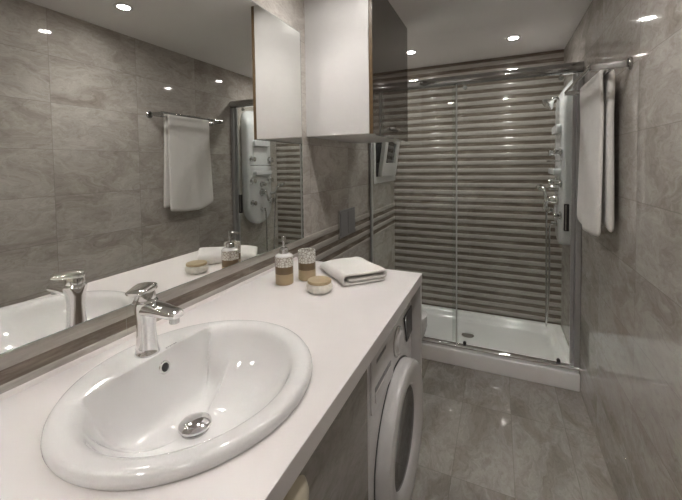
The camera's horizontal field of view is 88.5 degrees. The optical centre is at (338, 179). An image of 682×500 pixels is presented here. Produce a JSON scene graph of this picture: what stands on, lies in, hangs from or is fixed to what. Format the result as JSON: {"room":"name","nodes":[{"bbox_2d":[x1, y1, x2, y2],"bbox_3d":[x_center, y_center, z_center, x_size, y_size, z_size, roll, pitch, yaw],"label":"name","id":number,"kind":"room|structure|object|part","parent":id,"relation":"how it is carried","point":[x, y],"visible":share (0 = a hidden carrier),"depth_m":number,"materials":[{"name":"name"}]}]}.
{"room":"bathroom","nodes":[
{"label":"bathroom","id":0,"kind":"room"},
{"bbox_2d":[0,0,394,393],"bbox_3d":[-0.336,0.203,1.471,0.104,2.202,4.076,0,3,25],"label":"wall","id":1,"kind":"structure","parent":0,"point":[336,174],"depth_m":1.74,"materials":[{"name":"stone"}]},
{"bbox_2d":[0,257,297,400],"bbox_3d":[-0.641,0.416,0.672,0.009,0.009,2.148,0,3,25],"label":"trim","id":2,"kind":"structure","parent":1,"relation":"attached to","point":[5,395],"depth_m":0.83,"materials":[{"name":"white"}]},
{"bbox_2d":[0,0,303,354],"bbox_3d":[-0.608,-0.161,0.742,0.013,0.979,2.061,0,3,25],"label":"mirror","id":3,"kind":"object","parent":1,"relation":"attached to","point":[158,141],"visible":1,"depth_m":0.91,"materials":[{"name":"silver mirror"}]},
{"bbox_2d":[338,207,354,238],"bbox_3d":[0.056,0.267,2.185,0.013,0.168,0.252,0,3,25],"label":"flush plate","id":4,"kind":"object","parent":1,"relation":"attached to","point":[346,217],"visible":1,"depth_m":2.16,"materials":[{"name":"grey"}]},
{"bbox_2d":[304,0,407,142],"bbox_3d":[0.148,-0.573,1.952,0.376,0.700,0.670,0,3,25],"label":"upper cabinet","id":5,"kind":"object","parent":1,"relation":"attached to","point":[356,50],"visible":1,"depth_m":1.68,"materials":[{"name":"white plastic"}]},
{"bbox_3d":[0.286,-0.573,1.889,0.016,0.700,0.669,0,3,25],"label":"door","id":6,"kind":"part","parent":5,"relation":"part of","materials":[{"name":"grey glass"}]},
{"bbox_2d":[372,142,399,183],"bbox_3d":[0.424,-0.271,2.861,0.125,0.587,0.597,0,3,25],"label":"window","id":7,"kind":"structure","parent":1,"relation":"in","point":[385,154],"depth_m":2.77,"materials":[{"name":"grey plastic"}]},
{"bbox_3d":[0.371,-0.271,2.885,0.005,0.497,0.507,0,3,25],"label":"night pane","id":8,"kind":"part","parent":7,"relation":"part of","materials":[{"name":"grey glass"}]},
{"bbox_3d":[0.423,-0.203,2.856,0.078,0.350,0.412,0,3,25],"label":"sash","id":9,"kind":"part","parent":7,"relation":"part of","materials":[{"name":"grey plastic"}]},
{"bbox_3d":[0.424,-0.228,2.855,0.034,0.199,0.266,0,3,25],"label":"sash pane","id":10,"kind":"part","parent":7,"relation":"part of","materials":[{"name":"grey glass"}]},
{"bbox_2d":[422,309,426,339],"bbox_3d":[0.273,0.940,2.078,0.499,0.343,0.367,0,3,25],"label":"toilet","id":11,"kind":"object","parent":1,"relation":"attached to","point":[424,314],"visible":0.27,"depth_m":1.95,"materials":[{"name":"white ceramic"}]},
{"bbox_3d":[0.302,0.788,2.057,0.430,0.039,0.367,0,3,25],"label":"lid","id":12,"kind":"part","parent":11,"relation":"part of","materials":[{"name":"white ceramic"}]},
{"bbox_2d":[394,49,563,324],"bbox_3d":[1.131,0.120,2.982,1.312,2.202,0.104,0,3,25],"label":"wall","id":13,"kind":"structure","parent":0,"point":[505,137],"depth_m":2.90,"materials":[{"name":"tile"}]},
{"bbox_2d":[388,0,591,68],"bbox_3d":[0.288,-0.934,1.132,1.512,0.080,4.076,0,3,25],"label":"ceiling","id":14,"kind":"structure","parent":0,"point":[441,32],"depth_m":2.17,"materials":[{"name":"paint"}]},
{"bbox_2d":[407,50,416,54],"bbox_3d":[0.547,-0.956,2.644,0.094,0.006,0.094,0,3,25],"label":"recessed light","id":15,"kind":"object","parent":14,"relation":"in","point":[410,52],"visible":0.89,"depth_m":2.64,"materials":[{"name":"white plastic"}]},
{"bbox_2d":[506,35,520,40],"bbox_3d":[1.185,-0.954,2.368,0.094,0.006,0.094,0,3,25],"label":"recessed light","id":16,"kind":"object","parent":14,"relation":"in","point":[515,37],"visible":1,"depth_m":2.37,"materials":[{"name":"white plastic"}]},
{"bbox_2d":[411,358,617,499],"bbox_3d":[0.321,1.345,1.225,1.512,0.080,4.076,0,3,25],"label":"floor","id":17,"kind":"structure","parent":0,"point":[485,435],"depth_m":1.70,"materials":[{"name":"tile"}]},
{"bbox_2d":[283,369,367,499],"bbox_3d":[-0.488,0.913,0.321,0.578,0.880,1.594,0,3,25],"label":"vanity unit","id":18,"kind":"object","parent":17,"relation":"on","point":[337,469],"visible":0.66,"depth_m":0.78,"materials":[{"name":"wood"}]},
{"bbox_2d":[0,259,421,499],"bbox_3d":[-0.377,0.442,0.553,0.587,0.039,2.151,0,3,25],"label":"countertop","id":19,"kind":"structure","parent":18,"relation":"on","point":[343,328],"depth_m":0.68,"materials":[{"name":"white laminate"}]},
{"bbox_2d":[40,320,312,490],"bbox_3d":[-0.288,0.473,0.722,0.470,0.159,0.507,0,3,25],"label":"basin","id":20,"kind":"object","parent":19,"relation":"in","point":[212,391],"visible":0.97,"depth_m":0.72,"materials":[{"name":"white ceramic"}]},
{"bbox_2d":[125,282,183,358],"bbox_3d":[-0.404,0.315,0.764,0.131,0.159,0.077,0,3,25],"label":"faucet","id":21,"kind":"object","parent":20,"relation":"on","point":[146,305],"visible":1,"depth_m":0.77,"materials":[{"name":"silver metal"}]},
{"bbox_3d":[-0.435,0.245,0.774,0.045,0.020,0.070,-1,2,1],"label":"lever","id":22,"kind":"part","parent":21,"relation":"part of","materials":[{"name":"silver metal"}]},
{"bbox_3d":[-0.389,0.288,0.769,0.108,0.033,0.047,0,3,25],"label":"spout","id":23,"kind":"part","parent":21,"relation":"part of","materials":[{"name":"silver metal"}]},
{"bbox_2d":[275,236,293,285],"bbox_3d":[-0.202,0.299,1.308,0.068,0.177,0.070,0,3,25],"label":"soap dispenser","id":24,"kind":"object","parent":19,"relation":"on","point":[284,276],"visible":1,"depth_m":1.28,"materials":[{"name":"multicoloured ceramic"}]},
{"bbox_2d":[298,248,315,280],"bbox_3d":[-0.121,0.329,1.354,0.068,0.113,0.068,0,3,25],"label":"tumbler","id":25,"kind":"object","parent":19,"relation":"on","point":[306,257],"visible":0.96,"depth_m":1.33,"materials":[{"name":"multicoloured ceramic"}]},
{"bbox_2d":[306,276,332,294],"bbox_3d":[-0.066,0.369,1.221,0.093,0.042,0.093,0,3,25],"label":"jar","id":26,"kind":"object","parent":19,"relation":"on","point":[318,285],"visible":1,"depth_m":1.19,"materials":[{"name":"beige ceramic"}]},
{"bbox_3d":[-0.066,0.353,1.221,0.084,0.011,0.084,0,3,25],"label":"lid","id":27,"kind":"part","parent":26,"relation":"part of","materials":[{"name":"beige wood"}]},
{"bbox_2d":[320,257,386,285],"bbox_3d":[0.048,0.358,1.413,0.195,0.045,0.280,-2,3,-22],"label":"folded towel","id":28,"kind":"object","parent":19,"relation":"on","point":[353,270],"visible":1,"depth_m":1.32,"materials":[{"name":"white fabric"}]},
{"bbox_2d":[411,284,421,372],"bbox_3d":[0.075,0.656,1.526,0.569,0.481,0.023,0,3,25],"label":"board","id":29,"kind":"object","parent":19,"relation":"attached to","point":[416,301],"visible":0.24,"depth_m":1.40,"materials":[{"name":"white plastic"}]},
{"bbox_3d":[-0.070,0.537,0.570,0.028,0.088,0.088,0,3,25],"label":"round handle","id":30,"kind":"part","parent":18,"relation":"part of","materials":[{"name":"beige"}]},
{"bbox_2d":[367,301,422,499],"bbox_3d":[-0.026,0.874,1.280,0.571,0.868,0.525,0,3,25],"label":"washing machine","id":31,"kind":"object","parent":17,"relation":"on","point":[394,378],"visible":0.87,"depth_m":1.10,"materials":[{"name":"white metal"}]},
{"bbox_3d":[0.132,0.558,1.043,0.004,0.170,0.213,0,3,25],"label":"detergent drawer","id":32,"kind":"part","parent":31,"relation":"part of","materials":[{"name":"white plastic"}]},
{"bbox_3d":[0.222,0.868,1.189,0.044,0.476,0.476,0,3,25],"label":"door","id":33,"kind":"part","parent":31,"relation":"part of","materials":[{"name":"white plastic"}]},
{"bbox_3d":[0.219,0.868,1.190,0.013,0.301,0.301,0,3,25],"label":"door glass","id":34,"kind":"part","parent":31,"relation":"part of","materials":[{"name":"black glass"}]},
{"bbox_2d":[422,304,579,391],"bbox_3d":[0.978,1.186,2.655,1.307,0.102,0.706,0,3,25],"label":"shower tray","id":35,"kind":"object","parent":17,"relation":"on","point":[501,333],"visible":0.58,"depth_m":2.50,"materials":[{"name":"white ceramic"}]},
{"bbox_2d":[369,61,583,371],"bbox_3d":[0.833,0.232,2.327,1.305,1.832,0.062,0,3,25],"label":"shower door frame","id":36,"kind":"structure","parent":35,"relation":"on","point":[573,68],"depth_m":2.10,"materials":[{"name":"silver metal"}]},
{"bbox_3d":[1.081,0.248,2.231,0.677,1.730,0.006,0,3,25],"label":"sliding door","id":37,"kind":"part","parent":36,"relation":"part of","materials":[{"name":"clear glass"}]},
{"bbox_3d":[0.818,-0.652,2.284,1.304,0.062,0.048,0,3,25],"label":"rail","id":38,"kind":"part","parent":36,"relation":"part of","materials":[{"name":"silver metal"}]},
{"bbox_3d":[0.844,1.132,2.359,1.304,0.031,0.032,0,3,25],"label":"rail","id":39,"kind":"part","parent":36,"relation":"part of","materials":[{"name":"silver metal"}]},
{"bbox_3d":[1.360,0.228,2.087,0.026,0.163,0.021,0,3,25],"label":"door handle","id":40,"kind":"part","parent":36,"relation":"part of","materials":[{"name":"black plastic"}]},
{"bbox_2d":[561,0,681,499],"bbox_3d":[0.946,0.208,0.884,0.100,2.202,4.076,0,3,25],"label":"wall","id":41,"kind":"structure","parent":0,"point":[630,372],"depth_m":1.22,"materials":[{"name":"tile"}]},
{"bbox_2d":[536,80,572,326],"bbox_3d":[1.481,0.198,2.402,0.189,1.686,0.455,0,3,25],"label":"shower column","id":42,"kind":"structure","parent":41,"relation":"attached to","point":[562,130],"depth_m":2.25,"materials":[{"name":"white plastic"}]},
{"bbox_3d":[1.419,0.169,2.377,0.064,0.089,0.024,-1,2,8],"label":"mixer lever","id":43,"kind":"part","parent":42,"relation":"part of","materials":[{"name":"silver metal"}]},
{"bbox_3d":[1.454,0.136,2.368,0.054,0.072,0.072,0,3,25],"label":"mixer knob","id":44,"kind":"part","parent":42,"relation":"part of","materials":[{"name":"silver metal"}]},
{"bbox_3d":[1.453,0.057,2.365,0.054,0.054,0.054,0,3,25],"label":"mixer knob","id":45,"kind":"part","parent":42,"relation":"part of","materials":[{"name":"silver metal"}]},
{"bbox_2d":[550,220,557,226],"bbox_3d":[1.459,0.297,2.368,0.042,0.044,0.044,0,3,25],"label":"jet","id":46,"kind":"object","parent":42,"relation":"attached to","point":[552,222],"depth_m":2.36,"materials":[{"name":"silver metal"}]},
{"bbox_2d":[548,168,560,174],"bbox_3d":[1.452,-0.053,2.353,0.045,0.040,0.240,0,3,25],"label":"shelf","id":47,"kind":"object","parent":42,"relation":"attached to","point":[554,171],"depth_m":2.25,"materials":[{"name":"white plastic"}]},
{"bbox_2d":[552,124,560,134],"bbox_3d":[1.456,-0.330,2.338,0.028,0.055,0.230,0,3,25],"label":"shower shelf","id":48,"kind":"object","parent":42,"relation":"attached to","point":[556,130],"depth_m":2.25,"materials":[{"name":"white plastic"}]},
{"bbox_3d":[1.508,-0.103,2.325,0.079,1.080,0.363,0,3,25],"label":"panel","id":49,"kind":"part","parent":42,"relation":"part of","materials":[{"name":"white plastic"}]},
{"bbox_2d":[564,56,632,95],"bbox_3d":[1.137,-0.440,1.570,0.129,0.048,0.603,0,3,25],"label":"towel rail","id":50,"kind":"object","parent":41,"relation":"attached to","point":[628,63],"visible":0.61,"depth_m":1.33,"materials":[{"name":"silver metal"}]},
{"bbox_3d":[1.248,-0.452,1.823,0.118,0.024,0.010,0,3,25],"label":"arm","id":51,"kind":"part","parent":50,"relation":"part of","materials":[{"name":"silver metal"}]},
{"bbox_2d":[577,69,614,235],"bbox_3d":[1.152,-0.106,1.576,0.062,0.701,0.424,0,3,25],"label":"hanging towel","id":52,"kind":"object","parent":50,"relation":"hanging from","point":[595,199],"visible":0.98,"depth_m":1.46,"materials":[{"name":"white fabric"}]},
{"bbox_3d":[1.017,-0.428,1.319,0.118,0.024,0.010,0,3,25],"label":"arm","id":53,"kind":"part","parent":50,"relation":"part of","materials":[{"name":"silver metal"}]}
]}

